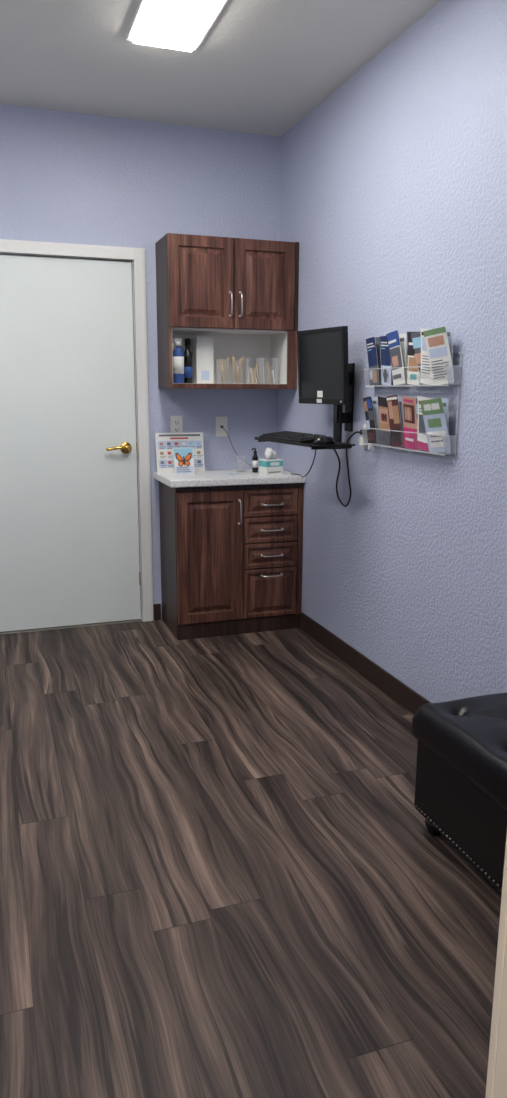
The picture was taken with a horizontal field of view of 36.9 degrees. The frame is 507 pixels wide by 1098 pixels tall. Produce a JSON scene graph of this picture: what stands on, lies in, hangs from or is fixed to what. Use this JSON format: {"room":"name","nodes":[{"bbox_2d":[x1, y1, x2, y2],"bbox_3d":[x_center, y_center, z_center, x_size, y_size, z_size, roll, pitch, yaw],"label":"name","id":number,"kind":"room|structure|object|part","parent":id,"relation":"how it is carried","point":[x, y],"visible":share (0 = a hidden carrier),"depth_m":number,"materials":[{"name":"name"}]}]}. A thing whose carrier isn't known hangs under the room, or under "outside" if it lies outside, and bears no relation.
{"room":"examination room","nodes":[
{"label":"examination room","id":0,"kind":"room"},
{"bbox_2d":[0,104,280,618],"bbox_3d":[-1.292,-0.881,4.105,3.004,2.740,0.120,-4,12,-19],"label":"wall","id":1,"kind":"structure","parent":0,"point":[66,177],"depth_m":4.11,"materials":[{"name":"paint"}]},
{"bbox_2d":[0,619,141,633],"bbox_3d":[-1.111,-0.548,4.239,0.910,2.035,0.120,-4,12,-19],"label":"threshold","id":2,"kind":"object","parent":1,"relation":"attached to","point":[135,620],"visible":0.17,"depth_m":4.41,"materials":[{"name":"metal"}]},
{"bbox_2d":[0,239,153,621],"bbox_3d":[-1.108,-0.580,4.223,1.046,2.103,0.140,-4,12,-19],"label":"trim","id":3,"kind":"structure","parent":1,"relation":"attached to","point":[136,256],"depth_m":4.22,"materials":[{"name":"white paint"}]},
{"bbox_2d":[0,254,140,631],"bbox_3d":[-1.100,-0.545,4.207,0.902,2.019,0.040,-4,12,-19],"label":"door","id":4,"kind":"structure","parent":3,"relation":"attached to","point":[69,528],"depth_m":4.20,"materials":[{"name":"white paint"}]},
{"bbox_2d":[106,442,131,453],"bbox_3d":[-0.755,-0.566,4.272,0.150,0.066,0.057,-4,12,-19],"label":"door handle","id":5,"kind":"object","parent":4,"relation":"attached to","point":[125,447],"depth_m":4.27,"materials":[{"name":"gold metal"}]},
{"bbox_2d":[153,604,160,619],"bbox_3d":[-1.626,0.447,4.196,2.264,0.100,0.012,-4,12,-19],"label":"baseboard","id":6,"kind":"structure","parent":1,"relation":"attached to","point":[156,607],"depth_m":4.54,"materials":[{"name":"brown wood"}]},
{"bbox_2d":[170,416,182,432],"bbox_3d":[-0.442,-0.708,4.372,0.070,0.115,0.009,-4,12,-19],"label":"wall outlet","id":7,"kind":"object","parent":1,"relation":"attached to","point":[176,422],"visible":0.91,"depth_m":4.37,"materials":[{"name":"plastic"}]},
{"bbox_2d":[216,417,226,436],"bbox_3d":[-0.187,-0.719,4.460,0.070,0.115,0.009,-4,12,-19],"label":"wall outlet","id":8,"kind":"object","parent":1,"relation":"attached to","point":[221,422],"visible":1,"depth_m":4.46,"materials":[{"name":"plastic"}]},
{"bbox_2d":[155,233,298,388],"bbox_3d":[-0.140,-1.278,4.181,0.724,0.775,0.334,-4,12,-19],"label":"upper cabinet","id":9,"kind":"object","parent":1,"relation":"attached to","point":[240,293],"visible":0.98,"depth_m":4.07,"materials":[{"name":"brown wood"}]},
{"bbox_2d":[172,338,183,382],"bbox_3d":[-0.406,-1.014,4.098,0.063,0.236,0.059,-4,12,-19],"label":"spray bottle","id":10,"kind":"object","parent":9,"relation":"in","point":[178,355],"visible":0.89,"depth_m":4.08,"materials":[{"name":"blue plastic"}]},
{"bbox_2d":[184,338,192,382],"bbox_3d":[-0.359,-1.030,4.165,0.049,0.240,0.049,-4,12,-19],"label":"bottle","id":11,"kind":"object","parent":9,"relation":"in","point":[188,372],"visible":0.86,"depth_m":4.15,"materials":[{"name":"plastic"}]},
{"bbox_2d":[191,337,213,383],"bbox_3d":[-0.287,-1.051,4.244,0.095,0.250,0.133,-4,12,-19],"label":"glove box","id":12,"kind":"object","parent":9,"relation":"in","point":[201,347],"visible":0.92,"depth_m":4.19,"materials":[{"name":"white cardboard"}]},
{"bbox_2d":[219,357,228,381],"bbox_3d":[-0.171,-0.991,4.219,0.076,0.142,0.076,-4,12,-19],"label":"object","id":13,"kind":"object","parent":9,"relation":"in","point":[221,371],"visible":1,"depth_m":4.21,"materials":[{"name":"beige paper"}]},
{"bbox_2d":[232,356,243,381],"bbox_3d":[-0.086,-1.000,4.247,0.076,0.150,0.076,-4,12,-19],"label":"tongue depressors","id":14,"kind":"object","parent":9,"relation":"in","point":[237,376],"visible":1,"depth_m":4.24,"materials":[{"name":"beige paper"}]},
{"bbox_2d":[248,363,258,382],"bbox_3d":[-0.006,-1.005,4.290,0.080,0.142,0.090,-4,12,-19],"label":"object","id":15,"kind":"object","parent":9,"relation":"in","point":[250,375],"visible":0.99,"depth_m":4.28,"materials":[{"name":"white paper"}]},
{"bbox_2d":[262,361,274,382],"bbox_3d":[0.082,-1.010,4.320,0.085,0.142,0.090,-4,12,-19],"label":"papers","id":16,"kind":"object","parent":9,"relation":"in","point":[267,361],"visible":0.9,"depth_m":4.31,"materials":[{"name":"white paper"}]},
{"bbox_2d":[0,0,440,136],"bbox_3d":[-0.169,-1.605,0.656,3.204,0.100,6.950,-4,12,-19],"label":"ceiling","id":17,"kind":"structure","parent":0,"point":[261,66],"depth_m":3.26,"materials":[{"name":"paint"}]},
{"bbox_2d":[126,0,226,51],"bbox_3d":[-0.176,-1.929,2.532,0.289,0.034,1.214,-4,12,-19],"label":"ceiling light fixture","id":18,"kind":"object","parent":17,"relation":"attached to","point":[182,25],"depth_m":2.87,"materials":[{"name":"white plastic"}]},
{"bbox_2d":[0,619,501,1097],"bbox_3d":[-0.181,1.175,1.238,3.204,0.100,6.950,-4,12,-19],"label":"floor","id":19,"kind":"structure","parent":0,"point":[221,874],"depth_m":2.13,"materials":[{"name":"brown laminate"}]},
{"bbox_2d":[154,469,305,639],"bbox_3d":[-0.143,0.011,4.385,0.763,0.888,0.460,-4,12,-19],"label":"base cabinet","id":20,"kind":"object","parent":19,"relation":"on","point":[231,546],"visible":0.96,"depth_m":4.21,"materials":[{"name":"brown wood"}]},
{"bbox_3d":[-0.235,0.048,4.161,0.374,0.732,0.020,-4,12,-19],"label":"panel door","id":21,"kind":"part","parent":20,"relation":"part of","materials":[{"name":"brown wood"}]},
{"bbox_2d":[154,469,305,487],"bbox_3d":[-0.143,-0.406,4.303,0.763,0.038,0.449,-4,12,-19],"label":"countertop","id":22,"kind":"structure","parent":20,"relation":"on","point":[209,477],"depth_m":4.15,"materials":[{"name":"white stone"}]},
{"bbox_2d":[155,432,204,472],"bbox_3d":[-0.424,-0.553,4.360,0.277,0.226,0.071,-4,12,-19],"label":"display sign","id":23,"kind":"object","parent":22,"relation":"on","point":[165,442],"visible":0.66,"depth_m":4.33,"materials":[{"name":"white paper"}]},
{"bbox_2d":[173,448,194,474],"bbox_3d":[-0.392,-0.496,4.282,0.116,0.146,0.039,-4,12,-19],"label":"greeting card","id":24,"kind":"object","parent":22,"relation":"on","point":[183,457],"visible":1,"depth_m":4.28,"materials":[{"name":"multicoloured paper"}]},
{"bbox_2d":[222,427,258,469],"bbox_3d":[-0.071,-0.591,4.472,0.230,0.251,0.029,2,12,8],"label":"cable","id":25,"kind":"object","parent":22,"relation":"on","point":[222,427],"visible":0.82,"depth_m":4.48,"materials":[{"name":"grey plastic"}]},
{"bbox_2d":[227,473,254,475],"bbox_3d":[-0.069,-0.414,4.246,0.100,0.002,0.125,-9,15,-37],"label":"paper slip","id":26,"kind":"object","parent":22,"relation":"on","point":[238,473],"visible":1,"depth_m":4.26,"materials":[{"name":"white paper"}]},
{"bbox_2d":[252,448,257,472],"bbox_3d":[0.006,-0.510,4.370,0.045,0.141,0.038,-4,12,-19],"label":"pump bottle","id":27,"kind":"object","parent":22,"relation":"on","point":[255,457],"visible":1,"depth_m":4.36,"materials":[{"name":"black plastic"}]},
{"bbox_2d":[259,447,282,474],"bbox_3d":[0.098,-0.498,4.288,0.111,0.152,0.082,-7,14,-32],"label":"tissue box","id":28,"kind":"object","parent":22,"relation":"on","point":[271,465],"visible":1,"depth_m":4.27,"materials":[{"name":"white cardboard"}]},
{"bbox_2d":[412,692,506,892],"bbox_3d":[0.879,0.763,1.954,0.458,0.422,1.068,-4,12,-19],"label":"storage ottoman","id":29,"kind":"object","parent":19,"relation":"on","point":[461,781],"visible":0.99,"depth_m":2.15,"materials":[{"name":"leather"}]},
{"bbox_3d":[0.869,0.891,1.979,0.424,0.013,1.050,-4,12,-19],"label":"nailhead trim","id":30,"kind":"part","parent":29,"relation":"part of","materials":[{"name":"metal"}]},
{"bbox_3d":[0.880,0.614,1.922,0.458,0.117,1.068,-4,12,-19],"label":"tufted lid","id":31,"kind":"part","parent":29,"relation":"part of","materials":[{"name":"black leather"}]},
{"bbox_2d":[259,431,324,442],"bbox_3d":[0.189,-0.536,3.623,0.155,0.033,0.430,-5,13,-24],"label":"keyboard","id":32,"kind":"object","parent":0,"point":[291,436],"visible":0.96,"depth_m":3.57,"materials":[{"name":"black plastic"}]},
{"bbox_2d":[277,0,506,702],"bbox_3d":[1.292,-0.313,1.445,0.100,2.740,6.950,-4,12,-19],"label":"wall","id":33,"kind":"structure","parent":0,"point":[393,187],"depth_m":3.07,"materials":[{"name":"paint"}]},
{"bbox_2d":[255,326,354,449],"bbox_3d":[0.283,-0.752,3.550,0.398,0.544,0.594,-4,12,-19],"label":"workstation","id":34,"kind":"object","parent":33,"relation":"attached to","point":[339,417],"depth_m":3.58,"materials":[{"name":"black plastic"}]},
{"bbox_2d":[291,450,315,477],"bbox_3d":[0.258,-0.460,3.978,0.113,0.201,0.573,-4,12,-19],"label":"cable","id":35,"kind":"object","parent":34,"relation":"hanging from","point":[315,450],"depth_m":3.75,"materials":[{"name":"grey plastic"}]},
{"bbox_3d":[0.254,-0.495,3.596,0.255,0.016,0.590,-5,13,-24],"label":"tray support rod","id":36,"kind":"part","parent":34,"relation":"part of","materials":[{"name":"black plastic"}]},
{"bbox_2d":[255,437,354,446],"bbox_3d":[0.264,-0.501,3.598,0.305,0.034,0.570,-5,13,-24],"label":"keyboard tray","id":37,"kind":"object","parent":34,"relation":"on","point":[338,440],"depth_m":3.42,"materials":[{"name":"black plastic"}]},
{"bbox_3d":[0.334,-0.861,3.592,0.070,0.347,0.376,-7,14,-29],"label":"computer monitor","id":38,"kind":"part","parent":34,"relation":"part of","materials":[{"name":"black plastic"}]},
{"bbox_2d":[313,436,335,444],"bbox_3d":[0.315,-0.484,3.373,0.109,0.035,0.062,-4,12,-19],"label":"computer mouse","id":39,"kind":"object","parent":34,"relation":"on","point":[321,440],"visible":1,"depth_m":3.35,"materials":[{"name":"black plastic"}]},
{"bbox_2d":[333,430,366,506],"bbox_3d":[0.450,-0.381,3.603,0.057,0.372,0.227,-8,14,-33],"label":"power cord","id":40,"kind":"object","parent":34,"relation":"attached to","point":[362,432],"visible":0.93,"depth_m":3.58,"materials":[{"name":"black plastic"}]},
{"bbox_2d":[300,612,430,714],"bbox_3d":[0.824,0.739,2.853,0.012,0.100,3.350,-4,12,-19],"label":"baseboard","id":41,"kind":"structure","parent":33,"relation":"attached to","point":[404,695],"depth_m":3.65,"materials":[{"name":"brown wood"}]},
{"bbox_2d":[363,424,370,449],"bbox_3d":[0.522,-0.516,3.499,0.009,0.115,0.070,-4,12,-19],"label":"wall outlet","id":42,"kind":"object","parent":33,"relation":"attached to","point":[368,447],"visible":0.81,"depth_m":3.50,"materials":[{"name":"plastic"}]},
{"bbox_2d":[359,437,366,445],"bbox_3d":[0.506,-0.494,3.498,0.025,0.038,0.036,-4,12,-19],"label":"plug adapter","id":43,"kind":"object","parent":42,"relation":"attached to","point":[362,441],"visible":0.92,"depth_m":3.48,"materials":[{"name":"plastic"}]},
{"bbox_2d":[363,327,454,452],"bbox_3d":[0.606,-0.638,3.089,0.095,0.489,0.667,-4,12,-19],"label":"brochure rack","id":44,"kind":"object","parent":33,"relation":"attached to","point":[422,423],"visible":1,"depth_m":3.03,"materials":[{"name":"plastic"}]},
{"bbox_3d":[-0.013,-0.119,0.488,3.004,2.740,0.118,-4,12,-19],"label":"wall","id":45,"kind":"structure","parent":0,"visible":0},
{"bbox_2d":[485,834,506,1097],"bbox_3d":[-0.158,0.204,0.504,1.044,2.100,0.144,-4,12,-19],"label":"trim","id":46,"kind":"structure","parent":45,"relation":"attached to","point":[496,1085],"depth_m":0.77,"materials":[{"name":"beige paint"}]}
]}

